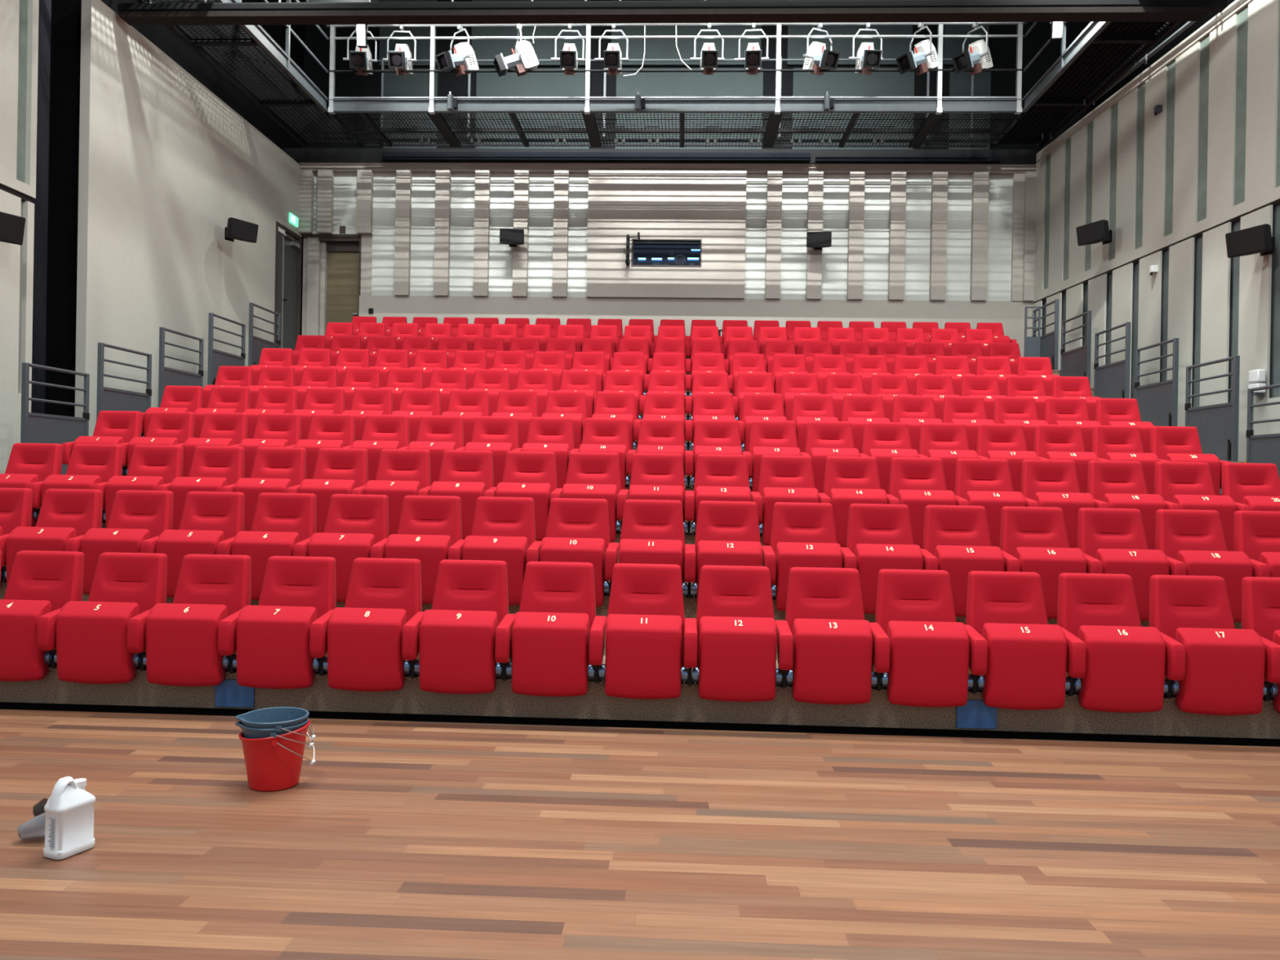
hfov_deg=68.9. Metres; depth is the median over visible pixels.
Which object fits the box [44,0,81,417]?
wall
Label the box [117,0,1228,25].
beam
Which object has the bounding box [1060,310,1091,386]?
gate
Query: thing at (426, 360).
seat
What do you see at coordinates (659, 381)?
seat
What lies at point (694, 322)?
seat
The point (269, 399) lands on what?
seat
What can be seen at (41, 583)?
seat
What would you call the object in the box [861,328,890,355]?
seat
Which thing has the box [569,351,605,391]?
seat
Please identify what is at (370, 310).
wall socket
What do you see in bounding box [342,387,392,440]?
seat
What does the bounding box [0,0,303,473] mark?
wall
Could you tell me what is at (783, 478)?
seat
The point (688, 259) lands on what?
tube
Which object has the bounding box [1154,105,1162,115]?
wall hook
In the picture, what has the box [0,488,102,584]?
seat
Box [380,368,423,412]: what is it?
seat
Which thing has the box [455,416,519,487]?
seat
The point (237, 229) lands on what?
wall speaker
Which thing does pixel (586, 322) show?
seat
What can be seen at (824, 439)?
seat
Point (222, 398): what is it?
seat
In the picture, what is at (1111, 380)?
gate
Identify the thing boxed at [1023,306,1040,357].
gate
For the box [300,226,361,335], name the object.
door
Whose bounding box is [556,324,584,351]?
seat
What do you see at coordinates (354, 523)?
seat
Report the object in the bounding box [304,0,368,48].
light
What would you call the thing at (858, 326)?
seat
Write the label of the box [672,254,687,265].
projector
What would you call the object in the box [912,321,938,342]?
seat
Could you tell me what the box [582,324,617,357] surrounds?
seat
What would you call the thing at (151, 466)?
seat
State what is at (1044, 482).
seat
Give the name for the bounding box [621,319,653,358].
seat
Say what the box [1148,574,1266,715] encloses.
seat
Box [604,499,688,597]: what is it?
seat
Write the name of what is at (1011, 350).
seat
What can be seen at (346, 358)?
seat
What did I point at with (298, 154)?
header beam
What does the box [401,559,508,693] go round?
seat
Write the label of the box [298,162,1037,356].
wall
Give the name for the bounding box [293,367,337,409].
seat
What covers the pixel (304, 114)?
overhead catwalk
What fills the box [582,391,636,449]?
seat
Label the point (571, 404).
seat
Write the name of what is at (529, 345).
seat
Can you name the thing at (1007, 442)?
seat
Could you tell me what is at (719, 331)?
stand
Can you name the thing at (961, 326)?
seat
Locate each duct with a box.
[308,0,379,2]
[815,156,999,162]
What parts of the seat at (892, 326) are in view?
seat, backrest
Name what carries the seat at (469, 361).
on the seating riser
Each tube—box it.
[638,257,645,261]
[651,257,662,261]
[687,257,698,260]
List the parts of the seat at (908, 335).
seat, backrest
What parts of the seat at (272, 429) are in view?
seat, backrest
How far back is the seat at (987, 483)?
7.82 m
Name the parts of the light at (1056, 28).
lit glass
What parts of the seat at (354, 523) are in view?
armrest, seat, backrest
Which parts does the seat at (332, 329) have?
seat, backrest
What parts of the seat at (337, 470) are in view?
armrest, seat, backrest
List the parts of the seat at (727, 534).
armrest, backrest, seat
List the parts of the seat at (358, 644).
armrest, seat, backrest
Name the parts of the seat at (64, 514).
armrest, seat, backrest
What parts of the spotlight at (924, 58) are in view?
colour frame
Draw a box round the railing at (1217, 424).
[1184,355,1239,461]
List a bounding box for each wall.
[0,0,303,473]
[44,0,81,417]
[100,0,305,150]
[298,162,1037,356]
[1031,0,1279,462]
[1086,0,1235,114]
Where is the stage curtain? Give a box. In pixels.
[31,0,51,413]
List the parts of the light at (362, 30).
lit glass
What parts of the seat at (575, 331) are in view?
backrest, seat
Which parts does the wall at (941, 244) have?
panel, trim, plinth panel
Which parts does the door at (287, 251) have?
sign plate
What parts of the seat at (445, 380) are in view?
seat, backrest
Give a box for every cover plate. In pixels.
[214,679,254,707]
[955,699,997,728]
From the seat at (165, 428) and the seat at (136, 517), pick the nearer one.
the seat at (136, 517)
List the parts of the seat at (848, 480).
armrest, backrest, seat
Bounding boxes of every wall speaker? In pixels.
[0,211,25,244]
[224,217,258,243]
[499,228,524,247]
[806,231,831,249]
[1075,219,1111,245]
[1225,223,1274,257]
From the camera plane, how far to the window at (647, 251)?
19.69 m
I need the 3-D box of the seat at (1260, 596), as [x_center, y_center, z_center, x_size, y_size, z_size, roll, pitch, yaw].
[3.848,0.973,5.469,0.583,0.758,0.502,1,0,3]
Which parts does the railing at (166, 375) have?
post, panel, rail, rail, rail, post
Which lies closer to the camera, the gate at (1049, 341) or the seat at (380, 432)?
the seat at (380, 432)
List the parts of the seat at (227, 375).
seat, backrest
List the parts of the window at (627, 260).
open sash, stay arm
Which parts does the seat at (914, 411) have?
backrest, seat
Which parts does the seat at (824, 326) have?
seat, backrest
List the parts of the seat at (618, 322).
backrest, seat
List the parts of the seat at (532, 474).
armrest, seat, backrest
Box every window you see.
[623,231,702,266]
[633,243,700,265]
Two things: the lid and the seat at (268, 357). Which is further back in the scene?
the seat at (268, 357)
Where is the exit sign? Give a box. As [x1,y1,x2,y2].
[288,213,298,226]
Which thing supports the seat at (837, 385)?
on the seating riser
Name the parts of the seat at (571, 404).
seat, backrest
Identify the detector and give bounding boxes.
[1149,265,1158,275]
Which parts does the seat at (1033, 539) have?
armrest, backrest, seat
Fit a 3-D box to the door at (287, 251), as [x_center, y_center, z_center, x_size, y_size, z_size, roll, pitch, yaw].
[-6.751,-3.553,17.896,0.130,2.500,1.130,1,0,3]
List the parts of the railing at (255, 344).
post, panel, rail, rail, rail, post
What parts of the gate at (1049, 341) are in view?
post, rail, rail, rail, panel, post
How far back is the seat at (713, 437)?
9.13 m
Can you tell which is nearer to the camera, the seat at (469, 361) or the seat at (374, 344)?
the seat at (469, 361)
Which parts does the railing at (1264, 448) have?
post, rail, rail, rail, panel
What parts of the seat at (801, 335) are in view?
seat, backrest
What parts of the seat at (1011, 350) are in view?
backrest, seat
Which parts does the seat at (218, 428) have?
seat, backrest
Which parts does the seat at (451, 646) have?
armrest, seat, backrest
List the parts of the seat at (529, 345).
backrest, seat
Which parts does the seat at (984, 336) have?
backrest, seat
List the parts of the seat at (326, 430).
seat, backrest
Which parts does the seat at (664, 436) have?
armrest, seat, backrest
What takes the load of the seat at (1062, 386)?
on the seating riser
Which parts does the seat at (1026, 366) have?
backrest, seat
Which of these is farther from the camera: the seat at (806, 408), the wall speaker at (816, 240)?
the wall speaker at (816, 240)
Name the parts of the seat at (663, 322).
armrest, backrest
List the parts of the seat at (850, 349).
seat, backrest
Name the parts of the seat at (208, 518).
armrest, seat, backrest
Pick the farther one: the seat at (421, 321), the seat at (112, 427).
the seat at (421, 321)
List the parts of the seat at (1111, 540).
armrest, backrest, seat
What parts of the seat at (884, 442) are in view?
armrest, backrest, seat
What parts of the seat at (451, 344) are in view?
seat, backrest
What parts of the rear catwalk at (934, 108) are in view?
post, post, post, post, post, post, handrail, handrail, handrail, handrail, handrail, post, post, post, post, post, post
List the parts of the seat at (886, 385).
backrest, seat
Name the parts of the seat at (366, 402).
seat, backrest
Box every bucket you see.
[235,706,315,739]
[235,717,314,747]
[238,719,315,791]
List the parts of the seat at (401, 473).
armrest, seat, backrest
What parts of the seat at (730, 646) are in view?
armrest, backrest, seat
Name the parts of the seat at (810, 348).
seat, backrest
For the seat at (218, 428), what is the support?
on the seating riser
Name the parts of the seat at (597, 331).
backrest, seat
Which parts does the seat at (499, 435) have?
armrest, seat, backrest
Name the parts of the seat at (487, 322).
backrest, seat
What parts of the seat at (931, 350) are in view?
backrest, seat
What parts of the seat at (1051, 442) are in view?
armrest, backrest, seat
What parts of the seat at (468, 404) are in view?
seat, backrest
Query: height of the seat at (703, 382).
0.758 m
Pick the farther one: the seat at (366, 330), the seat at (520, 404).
the seat at (366, 330)
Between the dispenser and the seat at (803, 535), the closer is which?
the seat at (803, 535)
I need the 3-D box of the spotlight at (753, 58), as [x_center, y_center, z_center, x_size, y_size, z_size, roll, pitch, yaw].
[1.886,-7.295,15.732,0.570,0.926,0.750,1,0,7]
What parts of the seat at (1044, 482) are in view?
armrest, backrest, seat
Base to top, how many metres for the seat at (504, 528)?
0.758 m
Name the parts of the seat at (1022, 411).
backrest, seat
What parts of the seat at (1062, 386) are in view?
backrest, seat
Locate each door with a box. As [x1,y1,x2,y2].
[274,221,302,350]
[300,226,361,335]
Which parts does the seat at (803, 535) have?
armrest, backrest, seat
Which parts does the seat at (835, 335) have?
seat, backrest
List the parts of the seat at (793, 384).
backrest, seat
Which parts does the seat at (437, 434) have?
seat, backrest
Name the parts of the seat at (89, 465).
armrest, seat, backrest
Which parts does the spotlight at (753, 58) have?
colour frame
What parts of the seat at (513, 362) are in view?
seat, backrest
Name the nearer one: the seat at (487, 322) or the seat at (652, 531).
the seat at (652, 531)
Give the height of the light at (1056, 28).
0.765 m
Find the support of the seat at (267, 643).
on the seating riser
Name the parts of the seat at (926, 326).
backrest, seat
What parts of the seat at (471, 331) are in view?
backrest, seat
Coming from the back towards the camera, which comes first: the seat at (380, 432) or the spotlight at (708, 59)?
the spotlight at (708, 59)
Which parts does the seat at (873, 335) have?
seat, backrest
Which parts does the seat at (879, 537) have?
armrest, backrest, seat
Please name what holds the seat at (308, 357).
on the seating riser
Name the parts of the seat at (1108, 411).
backrest, seat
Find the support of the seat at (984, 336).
on the seating riser
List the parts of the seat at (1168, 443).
armrest, backrest, seat, armrest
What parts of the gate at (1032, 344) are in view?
post, panel, rail, post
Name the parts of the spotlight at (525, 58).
colour frame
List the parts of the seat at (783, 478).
armrest, backrest, seat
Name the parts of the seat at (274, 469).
armrest, seat, backrest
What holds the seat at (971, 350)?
on the seating riser
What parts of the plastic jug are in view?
handle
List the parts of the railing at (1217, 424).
post, panel, rail, rail, rail, post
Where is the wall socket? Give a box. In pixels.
[368,308,373,313]
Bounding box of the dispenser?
[1248,368,1266,395]
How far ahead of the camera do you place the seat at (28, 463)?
8.20 m
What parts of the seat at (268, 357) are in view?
seat, backrest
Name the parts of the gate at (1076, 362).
post, rail, panel, rail, rail, post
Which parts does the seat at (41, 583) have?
seat, backrest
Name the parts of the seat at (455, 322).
seat, backrest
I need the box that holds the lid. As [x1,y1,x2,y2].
[32,798,48,816]
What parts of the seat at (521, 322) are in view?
backrest, seat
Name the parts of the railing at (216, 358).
post, panel, rail, rail, rail, post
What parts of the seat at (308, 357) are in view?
seat, backrest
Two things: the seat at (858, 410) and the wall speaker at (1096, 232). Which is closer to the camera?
the seat at (858, 410)
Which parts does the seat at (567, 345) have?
backrest, seat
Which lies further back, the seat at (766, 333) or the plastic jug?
the seat at (766, 333)
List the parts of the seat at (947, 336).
backrest, seat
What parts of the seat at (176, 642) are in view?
armrest, seat, backrest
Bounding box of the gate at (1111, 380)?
[1093,321,1130,398]
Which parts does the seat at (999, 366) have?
backrest, seat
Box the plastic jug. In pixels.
[43,776,95,859]
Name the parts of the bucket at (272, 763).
handle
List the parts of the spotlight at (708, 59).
colour frame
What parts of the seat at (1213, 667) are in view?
armrest, backrest, seat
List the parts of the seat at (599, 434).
armrest, seat, backrest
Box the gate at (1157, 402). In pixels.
[1134,337,1178,426]
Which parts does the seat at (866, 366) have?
backrest, seat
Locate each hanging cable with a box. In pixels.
[623,25,645,76]
[675,25,691,69]
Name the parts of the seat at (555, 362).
seat, backrest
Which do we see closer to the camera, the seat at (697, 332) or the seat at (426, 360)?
the seat at (426, 360)
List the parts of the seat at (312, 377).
seat, backrest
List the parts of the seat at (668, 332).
armrest, backrest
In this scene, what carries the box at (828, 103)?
attached to the rear catwalk at (934, 108)
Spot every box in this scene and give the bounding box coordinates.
[447,91,457,111]
[635,91,645,111]
[823,91,834,111]
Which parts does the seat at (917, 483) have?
armrest, backrest, seat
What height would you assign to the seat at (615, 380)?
0.758 m
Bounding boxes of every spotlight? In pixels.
[342,30,377,75]
[382,24,417,75]
[435,24,479,76]
[493,23,538,76]
[551,23,584,75]
[595,23,628,75]
[690,22,724,75]
[734,22,768,75]
[802,22,839,75]
[848,22,883,74]
[895,22,937,75]
[951,22,993,75]
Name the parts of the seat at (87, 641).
armrest, seat, backrest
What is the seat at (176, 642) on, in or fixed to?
on the seating riser
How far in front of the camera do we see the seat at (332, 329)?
15.45 m
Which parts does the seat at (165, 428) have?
armrest, seat, backrest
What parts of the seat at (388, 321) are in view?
seat, backrest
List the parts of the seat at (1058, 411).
backrest, seat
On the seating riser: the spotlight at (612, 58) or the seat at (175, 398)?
the seat at (175, 398)
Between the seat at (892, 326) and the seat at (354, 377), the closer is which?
the seat at (354, 377)
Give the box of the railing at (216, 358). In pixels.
[207,312,245,385]
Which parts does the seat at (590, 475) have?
armrest, seat, backrest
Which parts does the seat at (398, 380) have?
seat, backrest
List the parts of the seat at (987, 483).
armrest, backrest, seat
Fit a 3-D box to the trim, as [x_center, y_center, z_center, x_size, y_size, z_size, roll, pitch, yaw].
[0.208,1.746,5.418,16.400,0.596,0.020,1,0,3]
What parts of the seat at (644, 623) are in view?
armrest, seat, backrest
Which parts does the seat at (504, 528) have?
armrest, seat, backrest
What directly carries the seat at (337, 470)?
on the seating riser
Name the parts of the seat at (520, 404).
seat, backrest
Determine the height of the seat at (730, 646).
0.758 m
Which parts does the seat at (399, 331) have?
seat, backrest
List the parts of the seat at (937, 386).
backrest, seat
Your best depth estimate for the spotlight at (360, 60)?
16.02 m
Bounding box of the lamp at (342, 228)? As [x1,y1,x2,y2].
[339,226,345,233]
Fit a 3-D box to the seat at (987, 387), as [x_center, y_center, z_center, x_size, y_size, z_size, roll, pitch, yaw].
[4.138,-0.909,11.290,0.583,0.758,0.502,1,0,3]
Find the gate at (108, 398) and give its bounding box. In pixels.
[96,342,151,420]
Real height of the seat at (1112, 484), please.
0.758 m
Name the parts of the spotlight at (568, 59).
colour frame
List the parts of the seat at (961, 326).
backrest, seat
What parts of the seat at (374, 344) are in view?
seat, backrest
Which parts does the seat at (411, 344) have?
seat, backrest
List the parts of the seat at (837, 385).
backrest, seat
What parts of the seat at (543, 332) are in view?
backrest, seat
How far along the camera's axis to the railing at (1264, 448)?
9.51 m
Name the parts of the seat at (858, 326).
seat, backrest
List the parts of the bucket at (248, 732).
handle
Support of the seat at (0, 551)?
on the seating riser
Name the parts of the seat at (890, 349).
seat, backrest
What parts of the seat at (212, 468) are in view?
armrest, seat, backrest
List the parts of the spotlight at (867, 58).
colour frame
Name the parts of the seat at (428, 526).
armrest, seat, backrest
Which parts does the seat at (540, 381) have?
seat, backrest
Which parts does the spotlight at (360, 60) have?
colour frame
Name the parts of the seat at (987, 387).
backrest, seat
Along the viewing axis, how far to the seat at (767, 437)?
9.10 m
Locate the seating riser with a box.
[0,356,1279,746]
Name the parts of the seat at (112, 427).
armrest, seat, backrest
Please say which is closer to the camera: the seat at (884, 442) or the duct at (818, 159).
the seat at (884, 442)
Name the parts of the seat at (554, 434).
armrest, seat, backrest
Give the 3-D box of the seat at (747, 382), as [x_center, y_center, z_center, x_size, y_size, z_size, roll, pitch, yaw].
[1.391,-0.958,11.411,0.583,0.758,0.502,1,0,3]
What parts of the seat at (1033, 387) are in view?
backrest, seat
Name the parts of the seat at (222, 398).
seat, backrest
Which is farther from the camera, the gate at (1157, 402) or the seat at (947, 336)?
the seat at (947, 336)
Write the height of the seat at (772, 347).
0.758 m
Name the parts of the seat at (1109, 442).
backrest, seat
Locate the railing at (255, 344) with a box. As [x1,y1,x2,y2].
[248,302,280,366]
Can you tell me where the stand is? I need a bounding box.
[718,329,722,336]
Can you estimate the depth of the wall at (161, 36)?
16.12 m
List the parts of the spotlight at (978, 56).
colour frame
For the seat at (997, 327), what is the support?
on the seating riser
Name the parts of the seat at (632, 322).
backrest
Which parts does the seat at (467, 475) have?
armrest, seat, backrest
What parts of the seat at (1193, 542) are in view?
armrest, backrest, seat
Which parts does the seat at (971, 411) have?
backrest, seat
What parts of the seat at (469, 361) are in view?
seat, backrest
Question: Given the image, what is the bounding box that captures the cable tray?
[1035,21,1195,145]
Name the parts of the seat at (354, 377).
seat, backrest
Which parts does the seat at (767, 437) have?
armrest, backrest, seat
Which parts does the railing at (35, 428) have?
post, panel, rail, rail, rail, post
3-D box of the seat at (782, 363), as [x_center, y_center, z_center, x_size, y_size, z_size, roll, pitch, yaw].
[2.001,-1.344,12.595,0.583,0.758,0.502,1,0,3]
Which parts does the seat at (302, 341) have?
seat, backrest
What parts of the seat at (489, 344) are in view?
backrest, seat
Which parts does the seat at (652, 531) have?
armrest, seat, backrest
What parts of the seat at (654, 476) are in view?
armrest, seat, backrest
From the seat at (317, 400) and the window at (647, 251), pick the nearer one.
the seat at (317, 400)
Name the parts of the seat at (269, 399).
seat, backrest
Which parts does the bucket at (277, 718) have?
handle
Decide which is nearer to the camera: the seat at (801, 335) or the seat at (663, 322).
the seat at (801, 335)
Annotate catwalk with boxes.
[137,0,357,147]
[302,0,1088,153]
[328,22,1023,147]
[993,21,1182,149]
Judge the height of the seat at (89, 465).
0.758 m
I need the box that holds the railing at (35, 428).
[20,362,89,475]
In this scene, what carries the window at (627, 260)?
in the wall at (941, 244)
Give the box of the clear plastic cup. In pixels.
[17,811,45,839]
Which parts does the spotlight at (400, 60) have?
colour frame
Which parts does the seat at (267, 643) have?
armrest, seat, backrest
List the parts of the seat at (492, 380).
seat, backrest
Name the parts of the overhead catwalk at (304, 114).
handrail, post, handrail, handrail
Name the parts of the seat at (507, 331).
backrest, seat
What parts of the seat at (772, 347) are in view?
seat, backrest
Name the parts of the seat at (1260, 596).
backrest, armrest, seat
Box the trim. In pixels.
[15,709,1276,746]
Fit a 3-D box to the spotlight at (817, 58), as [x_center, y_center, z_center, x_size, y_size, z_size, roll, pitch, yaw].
[3.019,-7.275,15.674,0.570,0.926,0.750,1,0,-23]
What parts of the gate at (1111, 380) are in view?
post, panel, rail, rail, rail, post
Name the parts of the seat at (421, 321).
seat, backrest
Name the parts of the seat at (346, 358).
seat, backrest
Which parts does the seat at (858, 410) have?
backrest, seat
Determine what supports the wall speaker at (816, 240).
attached to the wall at (941, 244)
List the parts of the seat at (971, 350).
backrest, seat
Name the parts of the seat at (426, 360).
seat, backrest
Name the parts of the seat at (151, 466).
armrest, seat, backrest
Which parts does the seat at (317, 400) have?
seat, backrest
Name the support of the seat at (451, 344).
on the seating riser
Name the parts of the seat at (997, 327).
backrest, seat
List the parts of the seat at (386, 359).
seat, backrest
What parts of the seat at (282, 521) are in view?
armrest, seat, backrest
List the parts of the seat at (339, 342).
seat, backrest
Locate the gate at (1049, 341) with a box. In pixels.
[1032,298,1058,369]
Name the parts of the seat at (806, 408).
backrest, seat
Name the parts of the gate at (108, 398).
post, panel, rail, rail, rail, post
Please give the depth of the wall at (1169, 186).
13.10 m
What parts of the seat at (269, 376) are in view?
seat, backrest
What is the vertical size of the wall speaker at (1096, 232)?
0.336 m
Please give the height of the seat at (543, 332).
0.758 m
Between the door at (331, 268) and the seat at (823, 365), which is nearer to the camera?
the seat at (823, 365)
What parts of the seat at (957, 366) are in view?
backrest, seat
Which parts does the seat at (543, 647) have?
armrest, seat, backrest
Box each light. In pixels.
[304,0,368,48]
[1049,22,1064,40]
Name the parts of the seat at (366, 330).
seat, backrest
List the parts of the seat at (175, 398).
armrest, seat, backrest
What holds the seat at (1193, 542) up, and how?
on the seating riser
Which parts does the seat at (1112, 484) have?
armrest, backrest, seat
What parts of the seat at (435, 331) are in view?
seat, backrest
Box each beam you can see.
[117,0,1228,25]
[283,147,1035,164]
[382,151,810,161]
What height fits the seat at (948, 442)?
0.758 m
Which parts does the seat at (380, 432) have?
seat, backrest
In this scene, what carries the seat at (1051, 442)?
on the seating riser
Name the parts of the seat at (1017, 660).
armrest, backrest, seat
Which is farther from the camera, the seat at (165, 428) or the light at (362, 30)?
the light at (362, 30)
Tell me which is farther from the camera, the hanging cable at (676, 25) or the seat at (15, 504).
the hanging cable at (676, 25)
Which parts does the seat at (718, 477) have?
armrest, backrest, seat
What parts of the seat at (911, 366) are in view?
backrest, seat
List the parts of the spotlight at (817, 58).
colour frame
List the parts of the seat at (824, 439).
armrest, backrest, seat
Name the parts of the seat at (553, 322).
backrest, seat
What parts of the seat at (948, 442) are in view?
armrest, backrest, seat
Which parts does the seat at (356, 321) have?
seat, backrest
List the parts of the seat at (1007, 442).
armrest, backrest, seat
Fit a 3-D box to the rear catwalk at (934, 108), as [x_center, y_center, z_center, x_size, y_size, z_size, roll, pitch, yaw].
[0.561,-7.043,16.769,11.765,1.620,1.930,1,0,3]
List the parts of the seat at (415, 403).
seat, backrest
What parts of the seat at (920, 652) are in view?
armrest, backrest, seat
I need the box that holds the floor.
[0,709,1279,959]
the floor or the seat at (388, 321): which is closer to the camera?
the floor
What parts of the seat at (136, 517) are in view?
armrest, seat, backrest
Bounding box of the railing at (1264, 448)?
[1245,383,1279,478]
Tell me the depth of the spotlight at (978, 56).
15.53 m
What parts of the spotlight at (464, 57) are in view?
colour frame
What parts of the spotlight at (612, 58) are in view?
colour frame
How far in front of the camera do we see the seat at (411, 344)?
14.19 m
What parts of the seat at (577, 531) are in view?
armrest, seat, backrest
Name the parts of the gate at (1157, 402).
post, panel, rail, rail, rail, post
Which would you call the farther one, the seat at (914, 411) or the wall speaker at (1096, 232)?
the wall speaker at (1096, 232)
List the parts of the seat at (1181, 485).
armrest, backrest, seat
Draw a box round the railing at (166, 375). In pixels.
[158,327,203,407]
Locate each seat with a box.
[0,443,62,526]
[0,487,32,586]
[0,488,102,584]
[0,550,84,681]
[0,551,1,581]
[27,444,123,515]
[36,551,167,684]
[61,410,142,475]
[64,489,173,595]
[91,444,183,528]
[117,411,195,475]
[127,554,251,686]
[140,491,244,597]
[141,385,203,436]
[155,445,244,529]
[173,412,248,476]
[194,386,249,437]
[202,365,253,408]
[216,492,316,599]
[217,555,336,688]
[221,446,306,531]
[228,413,301,478]
[243,386,297,438]
[248,366,294,408]
[250,348,292,385]
[284,413,355,479]
[285,448,368,533]
[290,348,331,386]
[292,335,325,365]
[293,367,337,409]
[293,387,345,439]
[293,493,389,602]
[309,557,422,691]
[324,322,353,349]
[329,335,360,365]
[329,349,369,386]
[336,367,380,410]
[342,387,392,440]
[342,414,409,480]
[351,316,376,335]
[351,448,431,535]
[357,322,386,349]
[365,336,396,366]
[368,349,408,387]
[370,495,462,604]
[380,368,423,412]
[382,316,407,336]
[390,323,418,350]
[391,388,440,442]
[398,415,463,484]
[401,336,431,368]
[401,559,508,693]
[409,350,448,389]
[412,316,437,336]
[417,449,493,539]
[423,323,451,350]
[424,368,466,415]
[437,336,467,368]
[441,389,489,447]
[443,317,467,337]
[448,350,487,389]
[448,496,535,605]
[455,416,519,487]
[456,324,484,351]
[469,368,510,416]
[473,317,498,337]
[473,337,503,368]
[484,450,557,541]
[489,324,517,351]
[489,351,526,390]
[491,390,537,448]
[495,561,595,696]
[504,317,529,337]
[509,337,539,369]
[512,417,573,488]
[513,369,553,417]
[523,324,551,351]
[526,497,609,606]
[529,351,565,391]
[535,318,560,337]
[541,391,586,448]
[545,337,575,370]
[550,452,621,542]
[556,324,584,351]
[557,369,596,417]
[566,318,591,338]
[568,417,630,489]
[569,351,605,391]
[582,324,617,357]
[582,337,612,372]
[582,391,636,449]
[589,318,622,342]
[589,563,688,699]
[594,370,641,419]
[603,352,645,395]
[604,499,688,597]
[610,338,648,373]
[616,325,652,358]
[617,453,687,533]
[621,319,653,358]
[626,418,687,487]
[634,391,687,450]
[640,371,687,420]
[644,352,687,395]
[648,338,685,373]
[650,325,686,359]
[653,319,685,343]
[684,371,729,420]
[684,392,735,450]
[684,419,742,488]
[684,453,751,541]
[684,500,762,605]
[684,564,782,702]
[685,320,715,343]
[685,326,719,359]
[685,339,721,374]
[685,353,725,395]
[719,320,747,343]
[720,326,753,359]
[724,339,759,375]
[728,353,766,396]
[733,372,774,421]
[737,393,786,451]
[742,420,799,491]
[750,455,818,546]
[752,320,779,344]
[757,326,786,356]
[761,502,842,611]
[764,340,795,373]
[771,354,808,393]
[775,567,876,704]
[780,373,821,420]
[785,320,810,340]
[791,394,838,452]
[792,327,821,354]
[800,421,859,493]
[801,340,832,373]
[812,354,849,394]
[817,320,842,341]
[817,456,887,547]
[825,373,866,421]
[826,327,855,355]
[838,341,870,373]
[840,503,923,614]
[841,395,890,453]
[848,321,874,341]
[853,355,890,395]
[858,422,918,493]
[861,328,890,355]
[869,568,973,706]
[870,373,913,422]
[875,341,907,374]
[880,321,906,342]
[886,457,956,548]
[892,395,942,454]
[893,355,933,395]
[895,328,924,355]
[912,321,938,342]
[913,342,945,374]
[915,374,959,421]
[918,422,977,493]
[920,505,1004,617]
[929,328,959,355]
[934,355,975,395]
[942,395,995,451]
[944,322,970,342]
[951,342,982,374]
[954,457,1026,547]
[960,375,1005,420]
[964,328,994,356]
[964,570,1070,710]
[975,356,1017,395]
[976,322,1016,342]
[976,423,1038,492]
[988,342,1020,374]
[993,396,1048,451]
[1000,506,1086,618]
[1005,375,1053,420]
[1016,356,1059,395]
[1020,459,1095,547]
[1033,424,1098,493]
[1044,397,1101,452]
[1051,376,1100,421]
[1057,573,1168,712]
[1076,507,1168,621]
[1087,460,1165,549]
[1091,425,1159,493]
[1095,398,1154,453]
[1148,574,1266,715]
[1149,426,1231,495]
[1154,461,1236,551]
[1155,509,1252,622]
[1221,462,1279,511]
[1233,511,1279,577]
[1241,577,1279,713]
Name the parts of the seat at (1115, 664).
armrest, backrest, seat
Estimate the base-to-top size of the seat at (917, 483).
0.758 m
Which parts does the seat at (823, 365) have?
backrest, seat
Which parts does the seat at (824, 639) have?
armrest, backrest, seat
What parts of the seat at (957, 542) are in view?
armrest, backrest, seat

